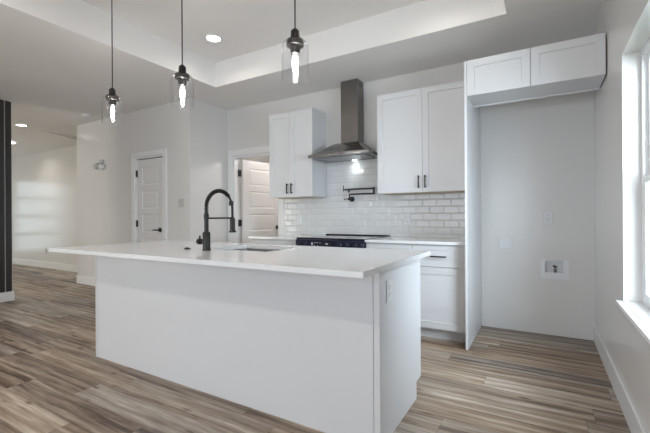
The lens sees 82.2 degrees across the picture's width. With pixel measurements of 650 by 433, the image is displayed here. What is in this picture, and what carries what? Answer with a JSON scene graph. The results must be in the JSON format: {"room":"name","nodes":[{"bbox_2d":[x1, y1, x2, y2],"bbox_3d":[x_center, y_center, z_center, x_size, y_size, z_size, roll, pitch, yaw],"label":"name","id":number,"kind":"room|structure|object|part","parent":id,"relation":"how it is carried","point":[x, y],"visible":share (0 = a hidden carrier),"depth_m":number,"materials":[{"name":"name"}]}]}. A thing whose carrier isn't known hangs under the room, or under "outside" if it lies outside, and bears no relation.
{"room":"kitchen","nodes":[
{"label":"kitchen","id":0,"kind":"room"},
{"bbox_2d":[0,100,11,292],"bbox_3d":[-4.784,-0.274,4.397,0.018,2.615,1.758,0,0,30],"label":"boards","id":1,"kind":"object","parent":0,"point":[6,206],"visible":1,"depth_m":5.10,"materials":[{"name":"black wood"}]},
{"bbox_2d":[0,101,14,302],"bbox_3d":[-4.824,-0.210,4.435,0.146,2.749,1.782,0,0,30],"label":"wall","id":2,"kind":"structure","parent":0,"point":[4,101],"depth_m":5.10,"materials":[{"name":"white paint"}]},
{"bbox_2d":[77,98,196,276],"bbox_3d":[-3.048,-0.230,5.825,2.896,2.770,0.115,0,0,30],"label":"wall","id":3,"kind":"structure","parent":0,"point":[104,211],"depth_m":5.78,"materials":[{"name":"beige paint"}]},
{"bbox_2d":[76,275,94,285],"bbox_3d":[-3.643,1.087,6.102,1.604,0.142,0.014,0,0,30],"label":"baseboard","id":4,"kind":"structure","parent":3,"relation":"attached to","point":[86,280],"depth_m":6.35,"materials":[{"name":"white paint"}]},
{"bbox_2d":[93,160,104,169],"bbox_3d":[-3.675,-0.844,6.069,0.198,0.166,0.092,0,0,30],"label":"wall sensor","id":5,"kind":"object","parent":3,"relation":"attached to","point":[99,165],"visible":1,"depth_m":6.05,"materials":[{"name":"grey plastic"}]},
{"bbox_2d":[131,148,166,242],"bbox_3d":[-2.564,0.097,5.531,0.811,2.117,0.132,0,0,30],"label":"trim","id":6,"kind":"structure","parent":3,"relation":"attached to","point":[134,156],"depth_m":5.55,"materials":[{"name":"white paint"}]},
{"bbox_2d":[136,157,162,241],"bbox_3d":[-2.592,0.144,5.493,0.617,1.991,0.098,0,0,30],"label":"door","id":7,"kind":"structure","parent":3,"relation":"in","point":[149,223],"depth_m":5.51,"materials":[{"name":"white paint"}]},
{"bbox_2d":[178,198,183,206],"bbox_3d":[-1.978,-0.188,5.125,0.118,0.118,0.007,0,0,30],"label":"light switch","id":8,"kind":"object","parent":3,"relation":"attached to","point":[180,201],"visible":1,"depth_m":5.12,"materials":[{"name":"white plastic"}]},
{"bbox_2d":[196,100,227,242],"bbox_3d":[-1.673,-0.239,5.423,0.115,2.769,0.581,0,0,30],"label":"wall","id":9,"kind":"structure","parent":0,"point":[211,121],"depth_m":5.39,"materials":[{"name":"beige paint"}]},
{"bbox_2d":[240,156,268,242],"bbox_3d":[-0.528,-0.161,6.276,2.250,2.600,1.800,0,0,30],"label":"door frame","id":10,"kind":"structure","parent":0,"point":[265,159],"depth_m":6.83,"materials":[{"name":"white paint"}]},
{"bbox_2d":[0,0,603,157],"bbox_3d":[-4.832,-1.686,3.244,12.701,0.399,7.826,0,0,30],"label":"ceiling","id":11,"kind":"structure","parent":0,"point":[56,55],"depth_m":3.73,"materials":[{"name":"paint"}]},
{"bbox_2d":[81,114,91,117],"bbox_3d":[-3.738,-1.572,5.845,0.140,0.038,0.140,0,0,30],"label":"smoke detector","id":12,"kind":"object","parent":11,"relation":"attached to","point":[82,115],"visible":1,"depth_m":5.80,"materials":[{"name":"white plastic"}]},
{"bbox_2d":[105,0,118,118],"bbox_3d":[-1.736,-1.329,3.039,0.154,1.150,0.154,0,0,30],"label":"pendant lamp","id":13,"kind":"object","parent":11,"relation":"hanging from","point":[111,97],"visible":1,"depth_m":3.04,"materials":[{"name":"black metal"}]},
{"bbox_3d":[-1.736,-1.459,3.039,0.008,0.838,0.008,0,0,30],"label":"cord","id":14,"kind":"part","parent":13,"relation":"part of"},
{"bbox_2d":[109,99,115,105],"bbox_3d":[-1.733,-0.924,3.039,0.056,0.043,0.056,0,0,30],"label":"socket","id":15,"kind":"object","parent":13,"relation":"attached to","point":[112,102],"depth_m":3.02,"materials":[{"name":"silver metal"}]},
{"bbox_2d":[109,88,115,94],"bbox_3d":[-1.734,-1.015,3.039,0.052,0.064,0.052,0,0,30],"label":"socket","id":16,"kind":"object","parent":13,"relation":"attached to","point":[112,91],"depth_m":3.02,"materials":[{"name":"black metal"}]},
{"bbox_2d":[175,0,189,100],"bbox_3d":[-1.001,-1.338,2.609,0.154,1.142,0.154,0,0,30],"label":"pendant lamp","id":17,"kind":"object","parent":11,"relation":"hanging from","point":[181,75],"visible":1,"depth_m":2.60,"materials":[{"name":"black metal"}]},
{"bbox_2d":[178,65,185,72],"bbox_3d":[-0.999,-1.027,2.609,0.052,0.064,0.052,0,0,30],"label":"socket","id":18,"kind":"object","parent":17,"relation":"attached to","point":[181,69],"depth_m":2.59,"materials":[{"name":"black metal"}]},
{"bbox_3d":[-1.002,-1.467,2.609,0.008,0.830,0.008,0,0,30],"label":"cord","id":19,"kind":"part","parent":17,"relation":"part of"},
{"bbox_2d":[178,78,186,86],"bbox_3d":[-0.998,-0.937,2.609,0.056,0.043,0.056,0,0,30],"label":"socket","id":20,"kind":"object","parent":17,"relation":"attached to","point":[182,82],"depth_m":2.59,"materials":[{"name":"silver metal"}]},
{"bbox_2d":[204,34,221,41],"bbox_3d":[-1.192,-1.903,3.982,0.186,0.010,0.186,0,0,30],"label":"recessed light","id":21,"kind":"object","parent":11,"relation":"in","point":[209,37],"visible":1,"depth_m":3.97,"materials":[{"name":"white plastic"}]},
{"bbox_2d":[207,35,219,40],"bbox_3d":[-1.192,-1.903,3.982,0.142,0.001,0.142,0,0,30],"label":"diffuser","id":22,"kind":"object","parent":21,"relation":"attached to","point":[209,37],"depth_m":3.98,"materials":[{"name":"white plastic"}]},
{"bbox_2d":[286,0,303,72],"bbox_3d":[-0.172,-1.345,2.124,0.154,1.138,0.154,0,0,30],"label":"pendant lamp","id":23,"kind":"object","parent":11,"relation":"hanging from","point":[295,42],"visible":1,"depth_m":2.10,"materials":[{"name":"black metal"}]},
{"bbox_2d":[290,45,299,55],"bbox_3d":[-0.170,-0.946,2.124,0.056,0.043,0.056,0,0,30],"label":"socket","id":24,"kind":"object","parent":23,"relation":"attached to","point":[294,49],"depth_m":2.10,"materials":[{"name":"silver metal"}]},
{"bbox_3d":[-0.173,-1.474,2.124,0.008,0.826,0.008,0,0,30],"label":"cord","id":25,"kind":"part","parent":23,"relation":"part of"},
{"bbox_2d":[12,62,594,340],"bbox_3d":[-2.893,-0.246,6.540,12.701,2.800,0.134,0,0,30],"label":"wall","id":26,"kind":"structure","parent":0,"point":[537,155],"depth_m":3.79,"materials":[{"name":"beige paint"}]},
{"bbox_2d":[12,258,77,271],"bbox_3d":[-6.120,1.102,8.359,4.980,0.142,0.014,0,0,30],"label":"baseboard","id":27,"kind":"structure","parent":26,"relation":"attached to","point":[66,267],"depth_m":8.47,"materials":[{"name":"white paint"}]},
{"bbox_2d":[228,146,283,242],"bbox_3d":[-0.974,0.079,5.412,1.040,2.134,0.140,0,0,30],"label":"trim","id":28,"kind":"structure","parent":26,"relation":"attached to","point":[233,162],"depth_m":5.58,"materials":[{"name":"white paint"}]},
{"bbox_2d":[238,160,277,243],"bbox_3d":[-1.010,0.134,5.918,0.110,1.991,0.819,0,0,40],"label":"door","id":29,"kind":"structure","parent":26,"relation":"in","point":[259,211],"depth_m":5.86,"materials":[{"name":"white paint"}]},
{"bbox_2d":[269,108,325,198],"bbox_3d":[-0.363,-0.775,4.776,0.656,1.071,0.370,0,0,30],"label":"upper cabinet","id":30,"kind":"object","parent":26,"relation":"attached to","point":[296,135],"visible":0.99,"depth_m":4.64,"materials":[{"name":"white paint"}]},
{"bbox_3d":[-0.574,-0.775,4.741,0.325,1.066,0.019,0,0,30],"label":"door","id":31,"kind":"part","parent":30,"relation":"part of","materials":[{"name":"white paint"}]},
{"bbox_3d":[-0.345,-0.241,4.801,0.620,0.002,0.272,0,0,30],"label":"panel","id":32,"kind":"part","parent":30,"relation":"part of","materials":[{"name":"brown wood"}]},
{"bbox_3d":[-0.291,-0.777,4.575,0.325,1.066,0.019,0,0,30],"label":"door","id":33,"kind":"part","parent":30,"relation":"part of","materials":[{"name":"white paint"}]},
{"bbox_2d":[297,215,301,223],"bbox_3d":[-0.339,0.037,4.963,0.072,0.115,0.006,0,0,30],"label":"wall outlet","id":34,"kind":"object","parent":26,"relation":"attached to","point":[299,217],"visible":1,"depth_m":4.96,"materials":[{"name":"white plastic"}]},
{"bbox_2d":[308,78,376,162],"bbox_3d":[0.242,-1.144,4.335,0.762,0.940,0.518,0,0,30],"label":"range hood","id":35,"kind":"object","parent":26,"relation":"attached to","point":[352,147],"visible":0.98,"depth_m":4.38,"materials":[{"name":"silver metal"}]},
{"bbox_2d":[343,186,374,201],"bbox_3d":[0.413,-0.280,4.471,0.415,0.199,0.094,0,0,30],"label":"pot filler","id":36,"kind":"object","parent":26,"relation":"attached to","point":[351,199],"visible":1,"depth_m":4.46,"materials":[{"name":"black metal"}]},
{"bbox_3d":[0.411,-0.329,4.442,0.355,0.018,0.019,0,0,30],"label":"arm","id":37,"kind":"part","parent":36,"relation":"part of","materials":[{"name":"black metal"}]},
{"bbox_3d":[0.427,-0.249,4.433,0.319,0.059,0.019,0,0,30],"label":"arm","id":38,"kind":"part","parent":36,"relation":"part of","materials":[{"name":"black metal"}]},
{"bbox_2d":[404,214,410,223],"bbox_3d":[0.934,0.030,4.217,0.072,0.115,0.006,0,0,30],"label":"wall outlet","id":39,"kind":"object","parent":26,"relation":"attached to","point":[407,217],"visible":1,"depth_m":4.22,"materials":[{"name":"white plastic"}]},
{"bbox_2d":[377,80,464,194],"bbox_3d":[1.068,-0.784,3.939,0.984,1.071,0.370,0,0,30],"label":"upper cabinet","id":40,"kind":"object","parent":26,"relation":"attached to","point":[421,150],"visible":0.91,"depth_m":3.81,"materials":[{"name":"white paint"}]},
{"bbox_3d":[0.786,-0.783,3.945,0.489,1.066,0.019,0,0,30],"label":"door","id":41,"kind":"part","parent":40,"relation":"part of","materials":[{"name":"white paint"}]},
{"bbox_3d":[1.085,-0.250,3.964,0.948,0.002,0.272,0,0,30],"label":"panel","id":42,"kind":"part","parent":40,"relation":"part of","materials":[{"name":"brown wood"}]},
{"bbox_3d":[1.210,-0.786,3.696,0.489,1.066,0.019,0,0,30],"label":"door","id":43,"kind":"part","parent":40,"relation":"part of","materials":[{"name":"white paint"}]},
{"bbox_2d":[499,237,511,248],"bbox_3d":[1.801,0.262,3.722,0.122,0.112,0.006,0,0,30],"label":"blank plate","id":44,"kind":"object","parent":26,"relation":"attached to","point":[504,242],"visible":1,"depth_m":3.72,"materials":[{"name":"white plastic"}]},
{"bbox_2d":[544,211,552,223],"bbox_3d":[2.119,0.007,3.535,0.075,0.120,0.006,0,0,30],"label":"wall outlet","id":45,"kind":"object","parent":26,"relation":"attached to","point":[548,215],"visible":1,"depth_m":3.53,"materials":[{"name":"white plastic"}]},
{"bbox_2d":[541,259,568,279],"bbox_3d":[2.178,0.500,3.534,0.227,0.180,0.054,0,0,30],"label":"water supply box","id":46,"kind":"object","parent":26,"relation":"attached to","point":[550,269],"visible":1,"depth_m":3.53,"materials":[{"name":"white plastic"}]},
{"bbox_2d":[0,264,630,432],"bbox_3d":[-4.328,1.221,4.073,12.701,0.120,9.750,0,0,30],"label":"floor","id":47,"kind":"structure","parent":0,"point":[53,380],"depth_m":2.47,"materials":[{"name":"wood"}]},
{"bbox_2d":[95,255,420,432],"bbox_3d":[-0.631,0.696,2.725,2.485,0.886,0.696,0,0,30],"label":"base cabinet","id":48,"kind":"object","parent":47,"relation":"on","point":[324,353],"visible":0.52,"depth_m":2.17,"materials":[{"name":"white paint"}]},
{"bbox_3d":[-1.700,0.703,3.339,0.020,0.886,0.676,0,0,30],"label":"panel","id":49,"kind":"part","parent":48,"relation":"part of","materials":[{"name":"white paint"}]},
{"bbox_2d":[49,240,429,277],"bbox_3d":[-0.697,0.240,2.584,2.573,0.025,1.029,0,0,30],"label":"countertop","id":50,"kind":"structure","parent":48,"relation":"on","point":[320,260],"depth_m":2.17,"materials":[{"name":"white stone"}]},
{"bbox_2d":[196,189,235,250],"bbox_3d":[-0.761,0.017,2.631,0.111,0.423,0.300,0,0,30],"label":"kitchen faucet","id":51,"kind":"object","parent":50,"relation":"on","point":[205,241],"visible":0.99,"depth_m":2.53,"materials":[{"name":"black metal"}]},
{"bbox_3d":[-0.845,0.161,2.540,0.058,0.062,0.042,0,0,30],"label":"lever","id":52,"kind":"part","parent":51,"relation":"part of","materials":[{"name":"black metal"}]},
{"bbox_3d":[-0.740,0.011,2.615,0.012,0.011,0.212,0,0,30],"label":"support arm","id":53,"kind":"part","parent":51,"relation":"part of","materials":[{"name":"black metal"}]},
{"bbox_2d":[234,248,275,251],"bbox_3d":[-0.500,0.366,2.685,0.570,0.226,0.433,0,0,30],"label":"sink","id":54,"kind":"object","parent":50,"relation":"in","point":[243,249],"visible":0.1,"depth_m":2.92,"materials":[{"name":"metal"}]},
{"bbox_3d":[0.262,0.690,1.825,0.032,0.886,0.046,0,0,30],"label":"corner post","id":55,"kind":"part","parent":48,"relation":"part of","materials":[{"name":"white paint"}]},
{"bbox_2d":[386,278,391,302],"bbox_3d":[0.328,0.378,1.902,0.006,0.115,0.072,0,0,30],"label":"wall outlet","id":56,"kind":"object","parent":48,"relation":"attached to","point":[389,281],"visible":1,"depth_m":1.89,"materials":[{"name":"white plastic"}]},
{"bbox_3d":[0.442,0.689,2.123,0.020,0.886,0.650,0,0,30],"label":"panel","id":57,"kind":"part","parent":48,"relation":"part of","materials":[{"name":"white paint"}]},
{"bbox_2d":[252,239,295,244],"bbox_3d":[-0.425,0.700,4.597,0.674,0.876,0.728,0,0,30],"label":"base cabinet","id":58,"kind":"object","parent":47,"relation":"on","point":[254,241],"visible":0.06,"depth_m":4.32,"materials":[{"name":"white paint"}]},
{"bbox_2d":[249,234,315,239],"bbox_3d":[-0.435,0.249,4.605,0.694,0.026,0.722,0,0,30],"label":"countertop","id":59,"kind":"structure","parent":58,"relation":"on","point":[276,236],"depth_m":4.41,"materials":[{"name":"white stone"}]},
{"bbox_2d":[296,233,389,247],"bbox_3d":[0.216,0.674,4.193,0.832,0.920,0.774,0,0,30],"label":"range","id":60,"kind":"object","parent":47,"relation":"on","point":[328,240],"visible":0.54,"depth_m":3.97,"materials":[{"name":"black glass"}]},
{"bbox_3d":[0.045,0.300,3.921,0.817,0.120,0.068,0,0,30],"label":"control panel","id":61,"kind":"part","parent":60,"relation":"part of","materials":[{"name":"black metal"}]},
{"bbox_2d":[297,235,386,239],"bbox_3d":[0.200,0.232,4.186,0.817,0.013,0.635,0,0,30],"label":"cooktop","id":62,"kind":"object","parent":60,"relation":"in","point":[318,237],"depth_m":4.04,"materials":[{"name":"black glass"}]},
{"bbox_3d":[0.381,0.224,4.496,0.817,0.022,0.082,0,0,30],"label":"trim","id":63,"kind":"part","parent":60,"relation":"part of","materials":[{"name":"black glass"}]},
{"bbox_2d":[366,242,412,249],"bbox_3d":[0.782,0.693,3.891,0.472,0.876,0.728,0,0,30],"label":"base cabinet","id":64,"kind":"object","parent":47,"relation":"on","point":[398,246],"visible":0.08,"depth_m":3.60,"materials":[{"name":"white paint"}]},
{"bbox_2d":[365,236,464,245],"bbox_3d":[0.990,0.240,3.771,0.958,0.026,0.722,0,0,30],"label":"countertop","id":65,"kind":"structure","parent":64,"relation":"on","point":[391,239],"depth_m":3.58,"materials":[{"name":"white stone"}]},
{"bbox_2d":[413,244,465,342],"bbox_3d":[1.196,0.690,3.649,0.486,0.876,0.728,0,0,30],"label":"base cabinet","id":66,"kind":"object","parent":47,"relation":"on","point":[442,272],"visible":0.59,"depth_m":3.36,"materials":[{"name":"white paint"}]},
{"bbox_3d":[1.034,0.359,3.376,0.482,0.196,0.019,0,0,30],"label":"drawer","id":67,"kind":"part","parent":66,"relation":"part of","materials":[{"name":"white paint"}]},
{"bbox_3d":[1.036,0.742,3.376,0.482,0.558,0.019,0,0,30],"label":"door","id":68,"kind":"part","parent":66,"relation":"part of","materials":[{"name":"white paint"}]},
{"bbox_2d":[464,61,481,349],"bbox_3d":[1.396,-0.094,3.498,0.020,2.441,0.804,0,0,30],"label":"end panel","id":69,"kind":"object","parent":47,"relation":"on","point":[472,126],"visible":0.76,"depth_m":3.37,"materials":[{"name":"white paint"}]},
{"bbox_2d":[594,0,649,432],"bbox_3d":[0.552,-0.269,0.009,0.145,2.799,7.676,0,0,30],"label":"wall","id":70,"kind":"structure","parent":0,"point":[625,24],"depth_m":2.21,"materials":[{"name":"beige paint"}]},
{"bbox_2d":[467,33,605,107],"bbox_3d":[1.697,-1.164,3.062,0.952,0.305,0.362,0,0,30],"label":"upper cabinet","id":71,"kind":"object","parent":70,"relation":"attached to","point":[577,65],"visible":1,"depth_m":2.92,"materials":[{"name":"white paint"}]},
{"bbox_3d":[1.404,-1.165,3.035,0.468,0.297,0.019,0,0,30],"label":"door","id":72,"kind":"part","parent":71,"relation":"part of","materials":[{"name":"white paint"}]},
{"bbox_3d":[1.696,-1.028,3.064,0.944,0.016,0.326,0,0,30],"label":"panel","id":73,"kind":"part","parent":71,"relation":"part of","materials":[{"name":"white paint"}]},
{"bbox_3d":[1.812,-1.168,2.796,0.470,0.297,0.019,0,0,30],"label":"door","id":74,"kind":"part","parent":71,"relation":"part of","materials":[{"name":"white paint"}]},
{"bbox_2d":[594,325,645,432],"bbox_3d":[0.530,1.060,0.114,0.014,0.142,7.526,0,0,30],"label":"baseboard","id":75,"kind":"structure","parent":70,"relation":"attached to","point":[635,425],"depth_m":2.22,"materials":[{"name":"white paint"}]},
{"bbox_2d":[616,37,649,343],"bbox_3d":[1.542,-0.212,1.730,0.177,1.459,1.025,0,0,30],"label":"window","id":76,"kind":"structure","parent":70,"relation":"in","point":[630,309],"depth_m":2.07,"materials":[{"name":"plastic"}]},
{"bbox_3d":[1.483,0.507,1.767,0.032,0.022,1.025,0,0,30],"label":"sill","id":77,"kind":"part","parent":76,"relation":"part of","materials":[{"name":"white paint"}]},
{"bbox_3d":[1.581,0.118,1.711,0.020,0.683,0.880,0,0,30],"label":"sash","id":78,"kind":"part","parent":76,"relation":"part of","materials":[{"name":"plastic"}]},
{"bbox_3d":[1.596,-0.556,1.700,0.020,0.701,0.880,0,0,30],"label":"sash","id":79,"kind":"part","parent":76,"relation":"part of","materials":[{"name":"plastic"}]}
]}

